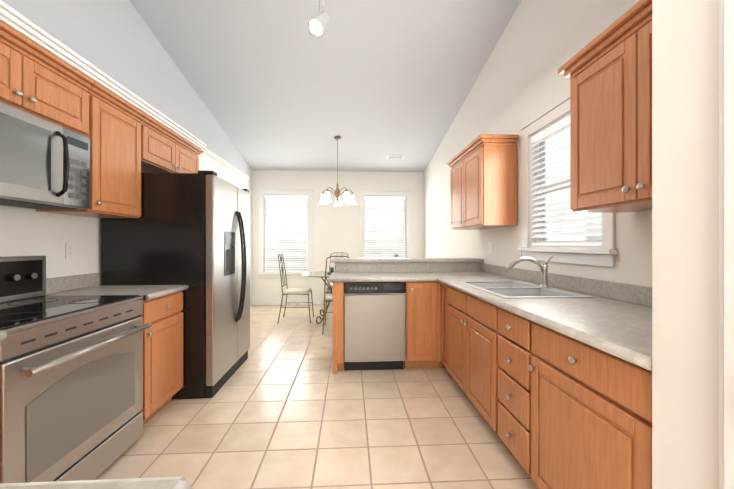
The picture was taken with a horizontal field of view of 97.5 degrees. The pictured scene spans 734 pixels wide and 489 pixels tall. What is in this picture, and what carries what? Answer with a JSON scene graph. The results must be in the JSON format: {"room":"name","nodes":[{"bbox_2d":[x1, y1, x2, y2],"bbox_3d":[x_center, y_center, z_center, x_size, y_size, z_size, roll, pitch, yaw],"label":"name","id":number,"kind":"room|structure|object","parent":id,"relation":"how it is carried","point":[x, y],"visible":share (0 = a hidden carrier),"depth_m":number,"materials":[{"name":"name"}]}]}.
{"room":"dining room and kitchen","nodes":[
{"label":"dining room and kitchen","id":0,"kind":"room"},
{"bbox_2d":[0,0,249,188],"bbox_3d":[-1.904,0.067,2.491,0.402,2.334,5.510,0,0,-3],"label":"crown molding","id":1,"kind":"structure","parent":0,"point":[209,160],"depth_m":2.16,"materials":[{"name":"white paint"}]},
{"bbox_2d":[0,0,251,305],"bbox_3d":[-2.209,-0.942,3.030,0.150,4.350,7.000,0,0,-3],"label":"wall","id":2,"kind":"structure","parent":0,"point":[117,41],"depth_m":2.54,"materials":[{"name":"white paint"}]},
{"bbox_2d":[0,21,93,136],"bbox_3d":[-1.867,-0.854,1.595,0.358,0.355,0.847,0,0,-3],"label":"upper cabinet","id":3,"kind":"object","parent":2,"relation":"attached to","point":[37,80],"visible":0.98,"depth_m":1.70,"materials":[{"name":"brown wood"}]},
{"bbox_2d":[0,102,89,208],"bbox_3d":[-1.851,-0.444,1.594,0.404,0.454,0.838,0,0,-3],"label":"over-the-range microwave","id":4,"kind":"object","parent":3,"relation":"attached to","point":[44,164],"visible":1,"depth_m":1.70,"materials":[{"name":"silver metal"}]},
{"bbox_2d":[66,242,73,258],"bbox_3d":[-2.088,0.043,2.266,0.006,0.115,0.070,0,0,-3],"label":"electrical outlet","id":5,"kind":"object","parent":2,"relation":"attached to","point":[69,250],"visible":1,"depth_m":2.26,"materials":[{"name":"white plastic"}]},
{"bbox_2d":[36,81,144,217],"bbox_3d":[-1.904,-0.619,2.271,0.358,0.825,0.500,0,0,-3],"label":"upper cabinet","id":6,"kind":"object","parent":2,"relation":"attached to","point":[114,135],"visible":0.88,"depth_m":2.22,"materials":[{"name":"brown wood"}]},
{"bbox_2d":[139,114,202,172],"bbox_3d":[-1.945,-0.849,3.026,0.358,0.365,1.007,0,0,-3],"label":"upper cabinet","id":7,"kind":"object","parent":2,"relation":"attached to","point":[164,149],"visible":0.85,"depth_m":2.86,"materials":[{"name":"brown wood"}]},
{"bbox_2d":[94,305,538,488],"bbox_3d":[-0.284,1.264,2.535,4.800,0.060,9.400,0,0,-3],"label":"floor","id":8,"kind":"structure","parent":0,"point":[284,407],"depth_m":2.14,"materials":[{"name":"tile"}]},
{"bbox_2d":[0,256,151,482],"bbox_3d":[-1.669,0.651,1.603,0.711,1.165,0.834,0,0,-3],"label":"range","id":9,"kind":"object","parent":8,"relation":"on","point":[71,387],"visible":0.98,"depth_m":1.55,"materials":[{"name":"silver metal"}]},
{"bbox_2d":[138,291,182,425],"bbox_3d":[-1.729,0.796,2.281,0.648,0.874,0.500,0,0,-3],"label":"base cabinet","id":10,"kind":"object","parent":8,"relation":"on","point":[163,359],"visible":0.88,"depth_m":2.25,"materials":[{"name":"brown wood"}]},
{"bbox_2d":[45,273,187,300],"bbox_3d":[-1.744,0.288,2.280,0.691,0.138,0.502,0,0,-3],"label":"countertop","id":11,"kind":"structure","parent":10,"relation":"on","point":[82,285],"depth_m":2.24,"materials":[{"name":"stone"}]},
{"bbox_2d":[101,170,249,398],"bbox_3d":[-1.640,0.321,3.021,0.935,1.825,0.955,0,0,-3],"label":"refrigerator","id":12,"kind":"object","parent":8,"relation":"on","point":[191,231],"visible":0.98,"depth_m":2.56,"materials":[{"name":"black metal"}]},
{"bbox_2d":[278,254,313,322],"bbox_3d":[-1.156,0.695,5.261,0.529,1.079,0.466,0,0,-3],"label":"dining chair","id":13,"kind":"object","parent":8,"relation":"on","point":[297,291],"visible":1,"depth_m":5.12,"materials":[{"name":"grey metal"}]},
{"bbox_2d":[303,271,335,323],"bbox_3d":[-0.484,0.853,5.278,1.120,0.757,1.120,0,0,-3],"label":"dining table","id":14,"kind":"object","parent":8,"relation":"on","point":[321,274],"visible":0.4,"depth_m":5.09,"materials":[{"name":"grey metal"}]},
{"bbox_2d":[322,256,349,333],"bbox_3d":[-0.401,0.695,4.680,0.466,1.079,0.529,0,0,-3],"label":"dining chair","id":15,"kind":"object","parent":8,"relation":"on","point":[328,297],"visible":0.44,"depth_m":4.48,"materials":[{"name":"grey metal"}]},
{"bbox_2d":[327,252,347,302],"bbox_3d":[-0.524,0.695,6.018,0.466,1.079,0.529,0,0,-3],"label":"dining chair","id":16,"kind":"object","parent":8,"relation":"on","point":[331,284],"visible":0.17,"depth_m":6.22,"materials":[{"name":"grey metal"}]},
{"bbox_2d":[333,282,343,373],"bbox_3d":[-0.292,0.796,3.374,0.100,0.874,0.622,0,0,-3],"label":"cabinet end panel","id":17,"kind":"object","parent":8,"relation":"on","point":[338,362],"visible":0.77,"depth_m":3.07,"materials":[{"name":"brown wood"}]},
{"bbox_2d":[344,282,405,369],"bbox_3d":[0.063,0.797,3.385,0.606,0.873,0.586,0,0,-3],"label":"dishwasher","id":18,"kind":"object","parent":8,"relation":"on","point":[374,325],"visible":0.98,"depth_m":3.10,"materials":[{"name":"silver metal"}]},
{"bbox_2d":[403,282,436,368],"bbox_3d":[0.518,0.796,3.405,0.302,0.874,0.648,0,0,-3],"label":"base cabinet","id":19,"kind":"object","parent":8,"relation":"on","point":[421,324],"visible":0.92,"depth_m":3.11,"materials":[{"name":"brown wood"}]},
{"bbox_2d":[328,258,435,281],"bbox_3d":[0.116,0.261,3.541,1.050,0.192,0.974,0,0,-3],"label":"countertop","id":20,"kind":"structure","parent":19,"relation":"on","point":[347,269],"depth_m":3.67,"materials":[{"name":"stone"}]},
{"bbox_2d":[435,282,440,367],"bbox_3d":[0.686,0.796,3.439,0.032,0.874,0.600,0,0,-3],"label":"base cabinet","id":21,"kind":"object","parent":8,"relation":"on","point":[438,324],"visible":0.33,"depth_m":3.14,"materials":[{"name":"brown wood"}]},
{"bbox_2d":[439,361,445,367],"bbox_3d":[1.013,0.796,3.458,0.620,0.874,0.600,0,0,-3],"label":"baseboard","id":22,"kind":"structure","parent":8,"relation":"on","point":[441,364],"depth_m":3.22,"materials":[{"name":"brown wood"}]},
{"bbox_2d":[441,283,447,366],"bbox_3d":[1.025,0.796,3.035,0.600,0.874,0.237,0,0,-3],"label":"base cabinet","id":23,"kind":"object","parent":8,"relation":"on","point":[444,302],"visible":0.21,"depth_m":3.10,"materials":[{"name":"brown wood"}]},
{"bbox_2d":[446,286,499,433],"bbox_3d":[1.035,0.796,2.419,0.648,0.874,0.991,0,0,-3],"label":"base cabinet","id":24,"kind":"object","parent":8,"relation":"on","point":[472,334],"visible":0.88,"depth_m":2.24,"materials":[{"name":"brown wood"}]},
{"bbox_2d":[436,258,651,370],"bbox_3d":[1.058,0.261,2.503,0.717,0.192,3.148,0,0,-3],"label":"countertop","id":25,"kind":"structure","parent":24,"relation":"on","point":[613,318],"depth_m":1.66,"materials":[{"name":"stone"}]},
{"bbox_2d":[459,281,593,297],"bbox_3d":[1.069,0.407,2.328,0.550,0.190,0.820,0,0,-3],"label":"sink","id":26,"kind":"object","parent":25,"relation":"in","point":[512,289],"visible":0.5,"depth_m":2.31,"materials":[{"name":"silver metal"}]},
{"bbox_2d":[506,255,553,287],"bbox_3d":[1.163,0.192,2.312,0.322,0.240,0.106,0,0,-3],"label":"faucet","id":27,"kind":"object","parent":25,"relation":"on","point":[543,268],"visible":1,"depth_m":2.32,"materials":[{"name":"silver metal"}]},
{"bbox_2d":[498,308,533,475],"bbox_3d":[1.071,0.797,1.747,0.648,0.874,0.350,0,0,-3],"label":"base cabinet","id":28,"kind":"object","parent":8,"relation":"on","point":[515,353],"visible":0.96,"depth_m":1.69,"materials":[{"name":"brown wood"}]},
{"bbox_2d":[528,322,651,488],"bbox_3d":[1.098,0.797,1.251,0.648,0.874,0.640,0,0,-3],"label":"base cabinet","id":29,"kind":"object","parent":8,"relation":"on","point":[591,417],"visible":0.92,"depth_m":1.18,"materials":[{"name":"brown wood"}]},
{"bbox_3d":[-0.791,0.797,0.117,1.081,0.874,0.618,0,0,-3],"label":"base cabinet","id":30,"kind":"object","parent":8,"relation":"on","visible":0},
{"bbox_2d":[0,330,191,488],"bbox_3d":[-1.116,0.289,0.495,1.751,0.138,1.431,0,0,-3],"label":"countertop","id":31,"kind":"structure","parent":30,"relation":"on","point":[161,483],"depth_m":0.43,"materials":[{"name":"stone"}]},
{"bbox_2d":[129,0,520,171],"bbox_3d":[-0.272,-2.367,2.309,4.800,1.776,8.950,0,0,-3],"label":"ceiling","id":32,"kind":"structure","parent":0,"point":[278,85],"depth_m":3.76,"materials":[{"name":"white paint"}]},
{"bbox_2d":[308,0,329,36],"bbox_3d":[-0.265,-1.783,1.816,0.129,1.219,0.136,0,0,-3],"label":"track spotlight","id":33,"kind":"object","parent":32,"relation":"attached to","point":[318,24],"visible":1,"depth_m":1.80,"materials":[{"name":"grey metal"}]},
{"bbox_2d":[319,137,355,205],"bbox_3d":[-0.485,-1.213,5.302,0.645,1.083,0.621,0,0,-3],"label":"chandelier","id":34,"kind":"object","parent":32,"relation":"hanging from","point":[324,199],"visible":1,"depth_m":5.27,"materials":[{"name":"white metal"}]},
{"bbox_2d":[386,155,404,158],"bbox_3d":[0.528,-1.627,5.998,0.320,0.041,0.168,0,0,-3],"label":"ceiling vent","id":35,"kind":"object","parent":32,"relation":"in","point":[395,156],"visible":0.98,"depth_m":5.96,"materials":[{"name":"white metal"}]},
{"bbox_2d":[252,170,423,304],"bbox_3d":[-0.511,-0.942,6.703,4.800,4.350,0.150,0,0,-3],"label":"wall","id":36,"kind":"structure","parent":0,"point":[335,228],"depth_m":6.61,"materials":[{"name":"white paint"}]},
{"bbox_2d":[257,189,313,277],"bbox_3d":[-1.648,-0.220,6.589,1.128,1.805,0.155,0,0,-3],"label":"window","id":37,"kind":"structure","parent":36,"relation":"in","point":[286,227],"depth_m":6.59,"materials":[{"name":"white"}]},
{"bbox_2d":[267,298,332,304],"bbox_3d":[-0.417,1.163,6.623,3.219,0.140,0.019,0,0,-3],"label":"baseboard","id":38,"kind":"structure","parent":36,"relation":"attached to","point":[277,301],"depth_m":6.55,"materials":[{"name":"white"}]},
{"bbox_2d":[359,190,410,257],"bbox_3d":[0.372,-0.220,6.699,1.114,1.805,0.155,0,0,-3],"label":"window","id":39,"kind":"structure","parent":36,"relation":"in","point":[384,227],"depth_m":6.70,"materials":[{"name":"white"}]},
{"bbox_2d":[343,262,480,351],"bbox_3d":[0.490,0.719,3.800,1.709,1.028,0.098,0,0,-3],"label":"wall","id":40,"kind":"structure","parent":0,"point":[343,316],"depth_m":3.71,"materials":[{"name":"white paint"}]},
{"bbox_2d":[424,0,651,286],"bbox_3d":[1.422,-0.942,3.838,0.150,4.350,5.782,0,0,-3],"label":"wall","id":41,"kind":"structure","parent":0,"point":[520,82],"depth_m":2.91,"materials":[{"name":"white paint"}]},
{"bbox_2d":[446,134,518,229],"bbox_3d":[1.170,-0.584,3.405,0.361,0.815,1.022,0,0,-3],"label":"upper cabinet","id":42,"kind":"object","parent":41,"relation":"attached to","point":[483,182],"visible":1,"depth_m":2.95,"materials":[{"name":"brown wood"}]},
{"bbox_2d":[489,242,491,252],"bbox_3d":[1.359,0.033,3.545,0.006,0.115,0.070,0,0,-3],"label":"electrical outlet","id":43,"kind":"object","parent":41,"relation":"attached to","point":[490,247],"visible":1,"depth_m":3.54,"materials":[{"name":"white plastic"}]},
{"bbox_2d":[517,243,520,255],"bbox_3d":[1.391,0.043,2.946,0.006,0.115,0.070,0,0,-3],"label":"electrical outlet","id":44,"kind":"object","parent":41,"relation":"attached to","point":[519,246],"visible":0.75,"depth_m":2.94,"materials":[{"name":"white plastic"}]},
{"bbox_2d":[517,95,617,266],"bbox_3d":[1.449,-0.454,2.381,0.155,1.175,1.035,0,0,-3],"label":"window","id":45,"kind":"structure","parent":41,"relation":"in","point":[559,222],"depth_m":2.49,"materials":[{"name":"white"}]},
{"bbox_2d":[558,0,651,212],"bbox_3d":[1.281,-0.584,1.359,0.361,0.815,0.939,0,0,-3],"label":"upper cabinet","id":46,"kind":"object","parent":41,"relation":"attached to","point":[608,71],"visible":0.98,"depth_m":1.47,"materials":[{"name":"brown wood"}]},
{"bbox_2d":[652,0,718,488],"bbox_3d":[1.312,-0.941,-0.575,0.850,4.350,3.018,0,0,-3],"label":"wall","id":47,"kind":"structure","parent":0,"point":[685,244],"depth_m":0.82,"materials":[{"name":"white paint"}]},
{"bbox_2d":[719,0,733,488],"bbox_3d":[0.826,0.182,0.282,0.025,2.104,0.899,0,0,-3],"label":"door frame","id":48,"kind":"structure","parent":47,"relation":"attached to","point":[726,244],"depth_m":0.71,"materials":[{"name":"white wood"}]}
]}

